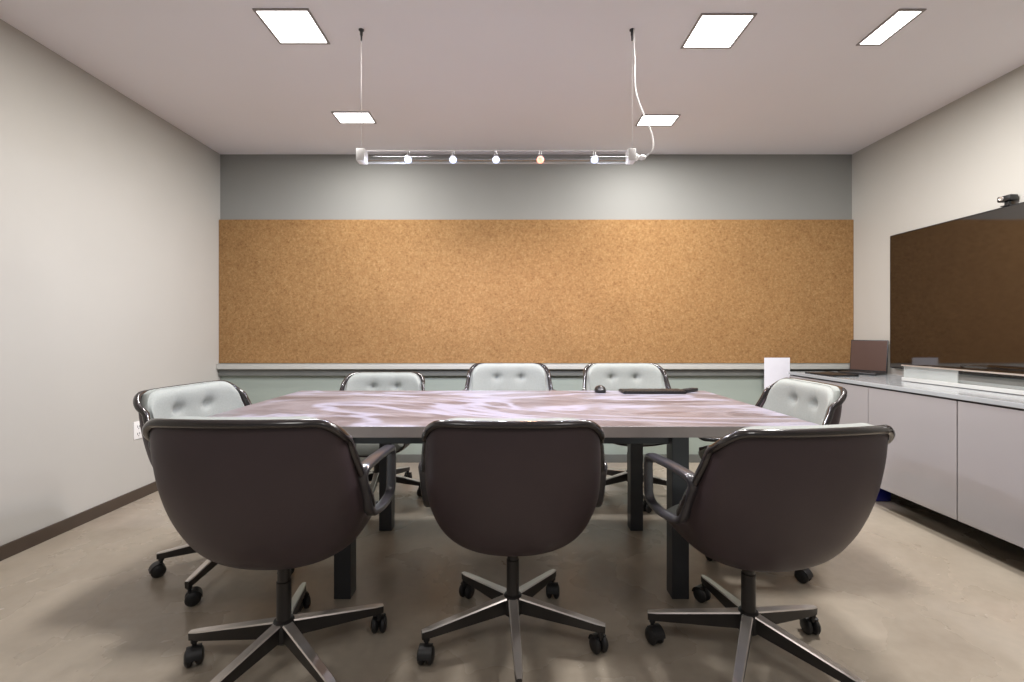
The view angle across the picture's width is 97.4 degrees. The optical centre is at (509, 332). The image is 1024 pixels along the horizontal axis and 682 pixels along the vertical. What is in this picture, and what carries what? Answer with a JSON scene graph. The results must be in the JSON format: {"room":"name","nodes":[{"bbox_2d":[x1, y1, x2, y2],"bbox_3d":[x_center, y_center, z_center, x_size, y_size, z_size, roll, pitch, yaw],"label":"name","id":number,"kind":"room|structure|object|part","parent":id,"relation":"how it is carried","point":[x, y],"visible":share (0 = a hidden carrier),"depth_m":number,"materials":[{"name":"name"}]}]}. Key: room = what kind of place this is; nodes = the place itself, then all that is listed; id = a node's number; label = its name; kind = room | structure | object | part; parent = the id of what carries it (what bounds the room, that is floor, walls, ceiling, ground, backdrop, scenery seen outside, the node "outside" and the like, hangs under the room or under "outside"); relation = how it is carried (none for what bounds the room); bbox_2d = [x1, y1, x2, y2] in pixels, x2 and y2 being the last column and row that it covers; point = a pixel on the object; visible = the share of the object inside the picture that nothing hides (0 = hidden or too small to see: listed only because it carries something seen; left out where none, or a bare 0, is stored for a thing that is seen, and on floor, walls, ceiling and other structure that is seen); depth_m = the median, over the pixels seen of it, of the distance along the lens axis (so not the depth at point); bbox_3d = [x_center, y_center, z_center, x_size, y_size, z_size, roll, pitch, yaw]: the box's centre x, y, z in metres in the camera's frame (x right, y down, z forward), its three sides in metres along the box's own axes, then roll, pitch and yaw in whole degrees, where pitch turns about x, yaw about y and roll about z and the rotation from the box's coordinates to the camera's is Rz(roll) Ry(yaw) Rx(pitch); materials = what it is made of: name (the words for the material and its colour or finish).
{"room":"conference room","nodes":[
{"label":"conference room","id":0,"kind":"room"},
{"bbox_2d":[0,19,219,545],"bbox_3d":[-2.526,-0.210,1.275,0.120,2.620,5.350,0,0,0],"label":"wall","id":1,"kind":"structure","parent":0,"point":[110,211],"depth_m":2.61,"materials":[{"name":"white paint"}]},
{"bbox_2d":[0,481,157,560],"bbox_3d":[-2.460,1.065,1.215,0.012,0.070,5.230,0,0,0],"label":"baseboard","id":2,"kind":"structure","parent":1,"relation":"attached to","point":[7,550],"depth_m":2.52,"materials":[{"name":"brown wood"}]},
{"bbox_2d":[133,421,141,439],"bbox_3d":[-2.462,0.642,2.980,0.008,0.116,0.072,0,0,0],"label":"wall outlet","id":3,"kind":"object","parent":1,"relation":"attached to","point":[137,434],"visible":0.74,"depth_m":2.96,"materials":[{"name":"white plastic"}]},
{"bbox_2d":[0,0,1023,153],"bbox_3d":[0.222,-1.570,1.275,5.616,0.100,5.350,0,0,0],"label":"ceiling","id":4,"kind":"structure","parent":0,"point":[430,74],"depth_m":2.57,"materials":[{"name":"white paint"}]},
{"bbox_2d":[252,8,329,43],"bbox_3d":[-1.075,-1.517,2.234,0.264,0.006,0.256,0,0,0],"label":"recessed light","id":5,"kind":"object","parent":4,"relation":"in","point":[287,25],"visible":1,"depth_m":2.22,"materials":[{"name":"white plastic"}]},
{"bbox_2d":[331,112,376,123],"bbox_3d":[-1.097,-1.517,3.172,0.264,0.006,0.169,0,0,0],"label":"recessed light","id":6,"kind":"object","parent":4,"relation":"in","point":[342,117],"visible":1,"depth_m":3.17,"materials":[{"name":"white plastic"}]},
{"bbox_2d":[356,28,653,164],"bbox_3d":[-0.022,-1.186,2.255,1.481,0.669,0.060,0,0,0],"label":"pendant light","id":7,"kind":"object","parent":4,"relation":"hanging from","point":[361,153],"visible":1,"depth_m":2.25,"materials":[{"name":"white metal"}]},
{"bbox_2d":[404,151,411,162],"bbox_3d":[-0.510,-0.880,2.252,0.038,0.058,0.040,0,0,0],"label":"bulb","id":8,"kind":"object","parent":7,"relation":"attached to","point":[407,159],"depth_m":2.24,"materials":[{"name":"white glass"}]},
{"bbox_2d":[449,151,456,162],"bbox_3d":[-0.285,-0.880,2.252,0.038,0.058,0.040,0,0,0],"label":"bulb","id":9,"kind":"object","parent":7,"relation":"attached to","point":[452,159],"depth_m":2.24,"materials":[{"name":"white glass"}]},
{"bbox_2d":[492,151,499,162],"bbox_3d":[-0.070,-0.880,2.252,0.038,0.058,0.040,0,0,0],"label":"bulb","id":10,"kind":"object","parent":7,"relation":"attached to","point":[495,159],"depth_m":2.24,"materials":[{"name":"white glass"}]},
{"bbox_2d":[537,151,543,162],"bbox_3d":[0.152,-0.880,2.252,0.038,0.058,0.040,0,0,0],"label":"bulb","id":11,"kind":"object","parent":7,"relation":"attached to","point":[540,159],"depth_m":2.24,"materials":[{"name":"white glass"}]},
{"bbox_2d":[591,151,597,162],"bbox_3d":[0.423,-0.880,2.252,0.038,0.058,0.040,0,0,0],"label":"bulb","id":12,"kind":"object","parent":7,"relation":"attached to","point":[594,159],"depth_m":2.24,"materials":[{"name":"white glass"}]},
{"bbox_2d":[635,114,680,125],"bbox_3d":[1.052,-1.517,3.212,0.269,0.006,0.169,0,0,0],"label":"recessed light","id":13,"kind":"object","parent":4,"relation":"in","point":[653,119],"visible":0.95,"depth_m":3.20,"materials":[{"name":"white plastic"}]},
{"bbox_2d":[638,116,677,124],"bbox_3d":[1.052,-1.518,3.212,0.245,0.003,0.145,0,0,0],"label":"diffuser","id":14,"kind":"object","parent":13,"relation":"attached to","point":[652,120],"depth_m":3.21,"materials":[{"name":"white plastic"}]},
{"bbox_2d":[680,13,756,48],"bbox_3d":[1.042,-1.517,2.268,0.267,0.006,0.260,0,0,0],"label":"recessed light","id":15,"kind":"object","parent":4,"relation":"in","point":[710,30],"visible":1,"depth_m":2.26,"materials":[{"name":"white plastic"}]},
{"bbox_2d":[856,9,926,45],"bbox_3d":[1.887,-1.517,2.241,0.129,0.006,0.266,0,0,0],"label":"recessed light","id":16,"kind":"object","parent":4,"relation":"in","point":[898,20],"visible":1,"depth_m":2.23,"materials":[{"name":"white plastic"}]},
{"bbox_2d":[0,463,1023,681],"bbox_3d":[0.222,1.150,1.275,5.616,0.100,5.350,0,0,0],"label":"floor","id":17,"kind":"structure","parent":0,"point":[921,593],"depth_m":1.80,"materials":[{"name":"concrete"}]},
{"bbox_2d":[133,380,294,606],"bbox_3d":[-1.291,0.673,2.111,0.656,0.854,0.652,0,0,7],"label":"armchair","id":18,"kind":"object","parent":17,"relation":"on","point":[207,398],"visible":0.2,"depth_m":2.05,"materials":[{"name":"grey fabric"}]},
{"bbox_3d":[-1.451,0.983,2.083,0.309,0.082,0.035,0,0,-16],"label":"leg","id":19,"kind":"part","parent":18,"relation":"part of","materials":[{"name":"metal"}]},
{"bbox_2d":[141,381,243,418],"bbox_3d":[-1.444,0.464,2.129,0.230,0.437,0.576,0,0,7],"label":"backrest cushion","id":20,"kind":"object","parent":18,"relation":"on","point":[207,398],"depth_m":2.13,"materials":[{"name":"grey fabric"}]},
{"bbox_3d":[-1.291,0.983,1.958,0.035,0.082,0.309,0,0,2],"label":"leg","id":21,"kind":"part","parent":18,"relation":"part of","materials":[{"name":"metal"}]},
{"bbox_2d":[142,416,395,681],"bbox_3d":[-0.758,0.668,1.501,0.652,0.864,0.658,0,0,1],"label":"armchair","id":22,"kind":"object","parent":17,"relation":"on","point":[281,494],"visible":1,"depth_m":1.27,"materials":[{"name":"grey fabric"}]},
{"bbox_3d":[-0.916,0.983,1.493,0.309,0.082,0.035,0,0,4],"label":"leg","id":23,"kind":"part","parent":22,"relation":"part of","materials":[{"name":"metal"}]},
{"bbox_2d":[169,416,317,419],"bbox_3d":[-0.760,0.454,1.352,0.576,0.437,0.230,0,0,1],"label":"backrest cushion","id":24,"kind":"object","parent":22,"relation":"on","point":[177,417],"depth_m":1.25,"materials":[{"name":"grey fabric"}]},
{"bbox_3d":[-0.809,0.983,1.321,0.035,0.082,0.309,0,0,22],"label":"leg","id":25,"kind":"part","parent":22,"relation":"part of","materials":[{"name":"metal"}]},
{"bbox_3d":[-0.785,0.983,1.648,0.035,0.082,0.309,0,0,-14],"label":"leg","id":26,"kind":"part","parent":22,"relation":"part of","materials":[{"name":"metal"}]},
{"bbox_3d":[-0.612,0.983,1.370,0.309,0.082,0.035,0,0,40],"label":"leg","id":27,"kind":"part","parent":22,"relation":"part of","materials":[{"name":"metal"}]},
{"bbox_3d":[-0.598,0.983,1.572,0.309,0.082,0.035,0,0,-32],"label":"leg","id":28,"kind":"part","parent":22,"relation":"part of","materials":[{"name":"metal"}]},
{"bbox_3d":[-0.453,0.514,1.547,0.041,0.214,0.349,0,0,1],"label":"armrest","id":29,"kind":"part","parent":22,"relation":"part of","materials":[{"name":"black plastic"}]},
{"bbox_2d":[339,372,424,496],"bbox_3d":[-0.894,0.690,3.055,0.673,0.808,0.669,0,0,0],"label":"armchair","id":30,"kind":"object","parent":17,"relation":"on","point":[356,381],"visible":0.24,"depth_m":3.23,"materials":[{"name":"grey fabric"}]},
{"bbox_3d":[-1.061,0.983,2.994,0.309,0.082,0.035,0,0,-26],"label":"leg","id":31,"kind":"part","parent":30,"relation":"part of","materials":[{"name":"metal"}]},
{"bbox_3d":[-0.882,0.983,2.899,0.035,0.082,0.309,0,0,-8],"label":"leg","id":32,"kind":"part","parent":30,"relation":"part of","materials":[{"name":"metal"}]},
{"bbox_2d":[356,444,403,455],"bbox_3d":[-0.906,0.722,3.014,0.544,0.157,0.420,0,0,0],"label":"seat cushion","id":33,"kind":"object","parent":30,"relation":"on","point":[362,449],"depth_m":2.82,"materials":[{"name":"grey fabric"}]},
{"bbox_2d":[344,372,421,390],"bbox_3d":[-0.906,0.504,3.190,0.576,0.437,0.230,0,0,0],"label":"backrest cushion","id":34,"kind":"object","parent":30,"relation":"on","point":[356,381],"depth_m":3.25,"materials":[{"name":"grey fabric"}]},
{"bbox_3d":[-0.825,0.983,3.222,0.035,0.082,0.309,0,0,28],"label":"leg","id":35,"kind":"part","parent":30,"relation":"part of","materials":[{"name":"metal"}]},
{"bbox_3d":[-0.736,0.983,3.040,0.309,0.082,0.035,0,0,10],"label":"leg","id":36,"kind":"part","parent":30,"relation":"part of","materials":[{"name":"metal"}]},
{"bbox_2d":[462,363,555,390],"bbox_3d":[-0.008,0.659,3.100,0.652,0.881,0.663,0,0,0],"label":"armchair","id":37,"kind":"object","parent":17,"relation":"on","point":[480,376],"visible":0.16,"depth_m":3.24,"materials":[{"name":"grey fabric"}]},
{"bbox_2d":[417,418,607,681],"bbox_3d":[0.011,0.684,1.588,0.654,0.831,0.652,0,0,0],"label":"armchair","id":38,"kind":"object","parent":17,"relation":"on","point":[512,488],"visible":1,"depth_m":1.42,"materials":[{"name":"brown plastic"}]},
{"bbox_3d":[-0.294,0.547,1.704,0.041,0.214,0.349,0,0,0],"label":"armrest","id":39,"kind":"part","parent":38,"relation":"part of","materials":[{"name":"black plastic"}]},
{"bbox_3d":[-0.151,0.983,1.561,0.309,0.082,0.035,0,0,-21],"label":"leg","id":40,"kind":"part","parent":38,"relation":"part of","materials":[{"name":"metal"}]},
{"bbox_3d":[-0.099,0.983,1.757,0.035,0.082,0.309,0,0,-39],"label":"leg","id":41,"kind":"part","parent":38,"relation":"part of","materials":[{"name":"metal"}]},
{"bbox_2d":[447,418,578,420],"bbox_3d":[0.010,0.487,1.503,0.576,0.437,0.230,0,0,0],"label":"backrest cushion","id":42,"kind":"object","parent":38,"relation":"on","point":[452,419],"depth_m":1.41,"materials":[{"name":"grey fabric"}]},
{"bbox_3d":[0.019,0.983,1.451,0.035,0.082,0.309,0,0,-3],"label":"leg","id":43,"kind":"part","parent":38,"relation":"part of","materials":[{"name":"metal"}]},
{"bbox_3d":[0.104,0.983,1.768,0.035,0.082,0.309,0,0,33],"label":"leg","id":44,"kind":"part","parent":38,"relation":"part of","materials":[{"name":"metal"}]},
{"bbox_3d":[0.177,0.983,1.578,0.309,0.082,0.035,0,0,15],"label":"leg","id":45,"kind":"part","parent":38,"relation":"part of","materials":[{"name":"metal"}]},
{"bbox_3d":[0.314,0.547,1.704,0.041,0.214,0.349,0,0,0],"label":"armrest","id":46,"kind":"part","parent":38,"relation":"part of","materials":[{"name":"black plastic"}]},
{"bbox_2d":[208,391,817,598],"bbox_3d":[-0.045,0.729,2.263,2.510,0.742,1.075,0,0,0],"label":"conference table","id":47,"kind":"object","parent":17,"relation":"on","point":[382,418],"visible":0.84,"depth_m":2.03,"materials":[{"name":"stone"}]},
{"bbox_3d":[-0.693,0.751,1.893,0.070,0.698,0.070,0,0,0],"label":"leg","id":48,"kind":"part","parent":47,"relation":"part of","materials":[{"name":"grey paint"}]},
{"bbox_3d":[-0.693,0.751,2.535,0.070,0.698,0.070,0,0,0],"label":"leg","id":49,"kind":"part","parent":47,"relation":"part of","materials":[{"name":"grey paint"}]},
{"bbox_3d":[0.004,0.433,1.905,1.327,0.062,0.040,0,0,0],"label":"apron rail","id":50,"kind":"part","parent":47,"relation":"part of","materials":[{"name":"grey paint"}]},
{"bbox_2d":[594,385,605,392],"bbox_3d":[0.545,0.336,2.720,0.068,0.042,0.110,0,0,0],"label":"computer mouse","id":51,"kind":"object","parent":47,"relation":"on","point":[598,389],"visible":1,"depth_m":2.68,"materials":[{"name":"black plastic"}]},
{"bbox_3d":[0.705,0.751,2.535,0.070,0.698,0.070,0,0,0],"label":"leg","id":52,"kind":"part","parent":47,"relation":"part of","materials":[{"name":"grey paint"}]},
{"bbox_2d":[618,389,686,393],"bbox_3d":[0.850,0.348,2.700,0.370,0.017,0.130,0,0,0],"label":"keyboard","id":53,"kind":"object","parent":47,"relation":"on","point":[624,391],"visible":1,"depth_m":2.65,"materials":[{"name":"black plastic"}]},
{"bbox_3d":[0.705,0.751,1.893,0.070,0.698,0.070,0,0,0],"label":"leg","id":54,"kind":"part","parent":47,"relation":"part of","materials":[{"name":"grey paint"}]},
{"bbox_2d":[680,388,697,392],"bbox_3d":[1.090,0.346,2.735,0.140,0.021,0.044,0,0,-40],"label":"remote control","id":55,"kind":"object","parent":47,"relation":"on","point":[687,390],"visible":0.92,"depth_m":2.71,"materials":[{"name":"black plastic"}]},
{"bbox_2d":[581,363,670,512],"bbox_3d":[0.815,0.659,3.043,0.674,0.881,0.629,0,0,0],"label":"armchair","id":56,"kind":"object","parent":17,"relation":"on","point":[613,376],"visible":0.19,"depth_m":3.23,"materials":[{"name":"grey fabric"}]},
{"bbox_3d":[0.660,0.983,3.011,0.309,0.082,0.035,0,0,-20],"label":"leg","id":57,"kind":"part","parent":56,"relation":"part of","materials":[{"name":"metal"}]},
{"bbox_3d":[0.716,0.983,3.206,0.035,0.082,0.309,0,0,-38],"label":"leg","id":58,"kind":"part","parent":56,"relation":"part of","materials":[{"name":"metal"}]},
{"bbox_2d":[586,363,665,390],"bbox_3d":[0.822,0.437,3.190,0.576,0.437,0.230,0,0,0],"label":"backrest cushion","id":59,"kind":"object","parent":56,"relation":"on","point":[613,376],"depth_m":3.24,"materials":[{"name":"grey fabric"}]},
{"bbox_3d":[0.988,0.983,3.022,0.309,0.082,0.035,0,0,16],"label":"leg","id":60,"kind":"part","parent":56,"relation":"part of","materials":[{"name":"metal"}]},
{"bbox_2d":[643,423,895,681],"bbox_3d":[0.840,0.683,1.553,0.693,0.822,0.675,0,0,-8],"label":"armchair","id":61,"kind":"object","parent":17,"relation":"on","point":[758,498],"visible":1,"depth_m":1.33,"materials":[{"name":"grey fabric"}]},
{"bbox_3d":[0.553,0.550,1.568,0.041,0.214,0.349,0,0,-8],"label":"armrest","id":62,"kind":"part","parent":61,"relation":"part of","materials":[{"name":"black plastic"}]},
{"bbox_2d":[666,504,678,514],"bbox_3d":[0.857,0.708,1.585,0.544,0.157,0.420,0,0,-8],"label":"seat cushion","id":63,"kind":"object","parent":61,"relation":"on","point":[673,509],"depth_m":1.73,"materials":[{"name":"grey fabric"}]},
{"bbox_3d":[0.643,0.983,1.573,0.309,0.082,0.035,0,0,15],"label":"leg","id":64,"kind":"part","parent":61,"relation":"part of","materials":[{"name":"metal"}]},
{"bbox_3d":[0.801,0.983,1.699,0.035,0.082,0.309,0,0,-3],"label":"leg","id":65,"kind":"part","parent":61,"relation":"part of","materials":[{"name":"metal"}]},
{"bbox_3d":[0.714,0.983,1.383,0.035,0.082,0.309,0,0,33],"label":"leg","id":66,"kind":"part","parent":61,"relation":"part of","materials":[{"name":"metal"}]},
{"bbox_3d":[0.970,0.983,1.588,0.309,0.082,0.035,0,0,-21],"label":"leg","id":67,"kind":"part","parent":61,"relation":"part of","materials":[{"name":"metal"}]},
{"bbox_2d":[737,423,873,430],"bbox_3d":[0.882,0.490,1.411,0.576,0.437,0.230,0,0,-8],"label":"backrest cushion","id":68,"kind":"object","parent":61,"relation":"on","point":[855,425],"depth_m":1.30,"materials":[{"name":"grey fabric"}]},
{"bbox_3d":[0.917,0.983,1.392,0.035,0.082,0.309,0,0,-39],"label":"leg","id":69,"kind":"part","parent":61,"relation":"part of","materials":[{"name":"metal"}]},
{"bbox_2d":[698,378,846,583],"bbox_3d":[1.274,0.671,2.293,0.640,0.846,0.682,0,0,3],"label":"armchair","id":70,"kind":"object","parent":17,"relation":"on","point":[819,403],"visible":0.27,"depth_m":2.27,"materials":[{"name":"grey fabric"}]},
{"bbox_2d":[698,448,706,458],"bbox_3d":[1.264,0.684,2.310,0.420,0.157,0.544,0,0,3],"label":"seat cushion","id":71,"kind":"object","parent":70,"relation":"on","point":[701,451],"depth_m":2.52,"materials":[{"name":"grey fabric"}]},
{"bbox_3d":[1.255,0.526,2.615,0.349,0.214,0.041,0,0,3],"label":"armrest","id":72,"kind":"part","parent":70,"relation":"part of","materials":[{"name":"black plastic"}]},
{"bbox_2d":[762,378,839,424],"bbox_3d":[1.439,0.466,2.301,0.230,0.437,0.576,0,0,3],"label":"backrest cushion","id":73,"kind":"object","parent":70,"relation":"on","point":[815,402],"depth_m":2.29,"materials":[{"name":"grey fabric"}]},
{"bbox_2d":[876,488,890,500],"bbox_3d":[2.430,1.052,2.990,0.120,0.094,0.130,0,0,0],"label":"box","id":74,"kind":"object","parent":17,"relation":"on","point":[883,495],"visible":0.15,"depth_m":2.93,"materials":[{"name":"plastic"}]},
{"bbox_2d":[220,154,851,453],"bbox_3d":[0.222,-0.210,3.890,5.376,2.620,0.120,0,0,0],"label":"wall","id":75,"kind":"structure","parent":0,"point":[252,186],"depth_m":3.83,"materials":[{"name":"grey paint"}]},
{"bbox_2d":[360,454,700,462],"bbox_3d":[0.222,1.065,3.824,5.352,0.070,0.012,0,0,0],"label":"baseboard","id":76,"kind":"structure","parent":75,"relation":"attached to","point":[400,458],"depth_m":3.82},
{"bbox_2d":[216,364,849,375],"bbox_3d":[0.222,0.310,3.801,5.372,0.104,0.058,0,0,0],"label":"wall ledge","id":77,"kind":"object","parent":75,"relation":"attached to","point":[223,369],"visible":0.47,"depth_m":3.77,"materials":[{"name":"grey metal"}]},
{"bbox_3d":[0.222,0.334,3.815,5.370,0.057,0.030,0,0,0],"label":"support rail","id":78,"kind":"part","parent":77,"relation":"part of","materials":[{"name":"grey metal"}]},
{"bbox_2d":[764,358,789,389],"bbox_3d":[2.237,0.359,3.769,0.215,0.305,0.003,0,0,0],"label":"paper sheet","id":79,"kind":"object","parent":77,"relation":"attached to","point":[775,369],"visible":0.63,"depth_m":3.77,"materials":[{"name":"white paper"}]},
{"bbox_2d":[219,220,853,362],"bbox_3d":[0.222,-0.352,3.818,5.372,1.215,0.021,0,0,0],"label":"cork board","id":80,"kind":"object","parent":75,"relation":"attached to","point":[291,291],"visible":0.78,"depth_m":3.81,"materials":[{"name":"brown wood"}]},
{"bbox_2d":[852,65,1023,386],"bbox_3d":[2.970,-0.210,1.275,0.120,2.620,5.350,0,0,0],"label":"wall","id":81,"kind":"structure","parent":0,"point":[955,161],"depth_m":3.11,"materials":[{"name":"white paint"}]},
{"bbox_2d":[790,375,811,379],"bbox_3d":[2.599,0.650,3.570,0.619,0.619,0.239,0,0,0],"label":"lower cabinet","id":82,"kind":"object","parent":81,"relation":"attached to","point":[792,376],"visible":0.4,"depth_m":3.56,"materials":[{"name":"grey paint"}]},
{"bbox_2d":[809,378,871,423],"bbox_3d":[2.599,0.650,3.164,0.619,0.619,0.571,0,0,0],"label":"lower cabinet","id":83,"kind":"object","parent":81,"relation":"attached to","point":[855,406],"visible":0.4,"depth_m":3.00,"materials":[{"name":"grey paint"}]},
{"bbox_2d":[868,387,960,519],"bbox_3d":[2.599,0.650,2.591,0.619,0.619,0.572,0,0,0],"label":"lower cabinet","id":84,"kind":"object","parent":81,"relation":"attached to","point":[921,466],"visible":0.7,"depth_m":2.51,"materials":[{"name":"grey paint"}]},
{"bbox_2d":[890,202,1023,379],"bbox_3d":[2.884,-0.235,2.515,0.052,0.994,1.750,0,0,0],"label":"television","id":85,"kind":"object","parent":81,"relation":"attached to","point":[957,285],"visible":1,"depth_m":2.84,"materials":[{"name":"black plastic"}]},
{"bbox_2d":[997,194,1017,206],"bbox_3d":[2.872,-0.763,2.600,0.056,0.062,0.072,0,0,0],"label":"webcam","id":86,"kind":"object","parent":85,"relation":"attached to","point":[1006,199],"visible":0.94,"depth_m":2.59,"materials":[{"name":"black plastic"}]},
{"bbox_2d":[958,400,1023,547],"bbox_3d":[2.599,0.650,2.018,0.619,0.619,0.572,0,0,0],"label":"lower cabinet","id":87,"kind":"object","parent":81,"relation":"attached to","point":[990,437],"visible":0.98,"depth_m":2.14,"materials":[{"name":"grey paint"}]},
{"bbox_2d":[789,371,1023,408],"bbox_3d":[2.596,0.327,2.711,0.625,0.024,1.962,0,0,0],"label":"countertop","id":88,"kind":"structure","parent":87,"relation":"on","point":[887,381],"depth_m":2.55,"materials":[{"name":"grey stone"}]},
{"bbox_2d":[805,371,858,376],"bbox_3d":[2.410,0.307,3.380,0.200,0.014,0.280,0,0,-4],"label":"document folder","id":89,"kind":"object","parent":88,"relation":"on","point":[826,373],"visible":1,"depth_m":3.30,"materials":[{"name":"black plastic"}]},
{"bbox_2d":[838,340,888,375],"bbox_3d":[2.723,0.184,3.472,0.233,0.260,0.244,0,0,-31],"label":"laptop","id":90,"kind":"object","parent":88,"relation":"on","point":[867,357],"visible":1,"depth_m":3.50,"materials":[{"name":"black plastic"}]},
{"bbox_3d":[2.807,0.178,3.522,0.009,0.250,0.244,8,-4,-31],"label":"lid","id":91,"kind":"part","parent":90,"relation":"part of","materials":[{"name":"black plastic"}]},
{"bbox_2d":[901,365,1023,394],"bbox_3d":[2.663,0.261,2.478,0.193,0.108,0.955,0,0,0],"label":"shelf","id":92,"kind":"object","parent":88,"relation":"on","point":[928,374],"visible":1,"depth_m":2.64,"materials":[{"name":"white plastic"}]},
{"bbox_3d":[2.584,0.252,2.773,0.005,0.073,0.356,0,0,0],"label":"panel","id":93,"kind":"part","parent":92,"relation":"part of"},
{"bbox_3d":[2.575,0.212,2.478,0.015,0.008,0.955,0,0,0],"label":"rail","id":94,"kind":"part","parent":92,"relation":"part of","materials":[{"name":"metal"}]},
{"bbox_3d":[2.671,0.212,2.478,0.178,0.004,0.955,0,0,0],"label":"pane","id":95,"kind":"part","parent":92,"relation":"part of","materials":[{"name":"clear glass"}]}
]}

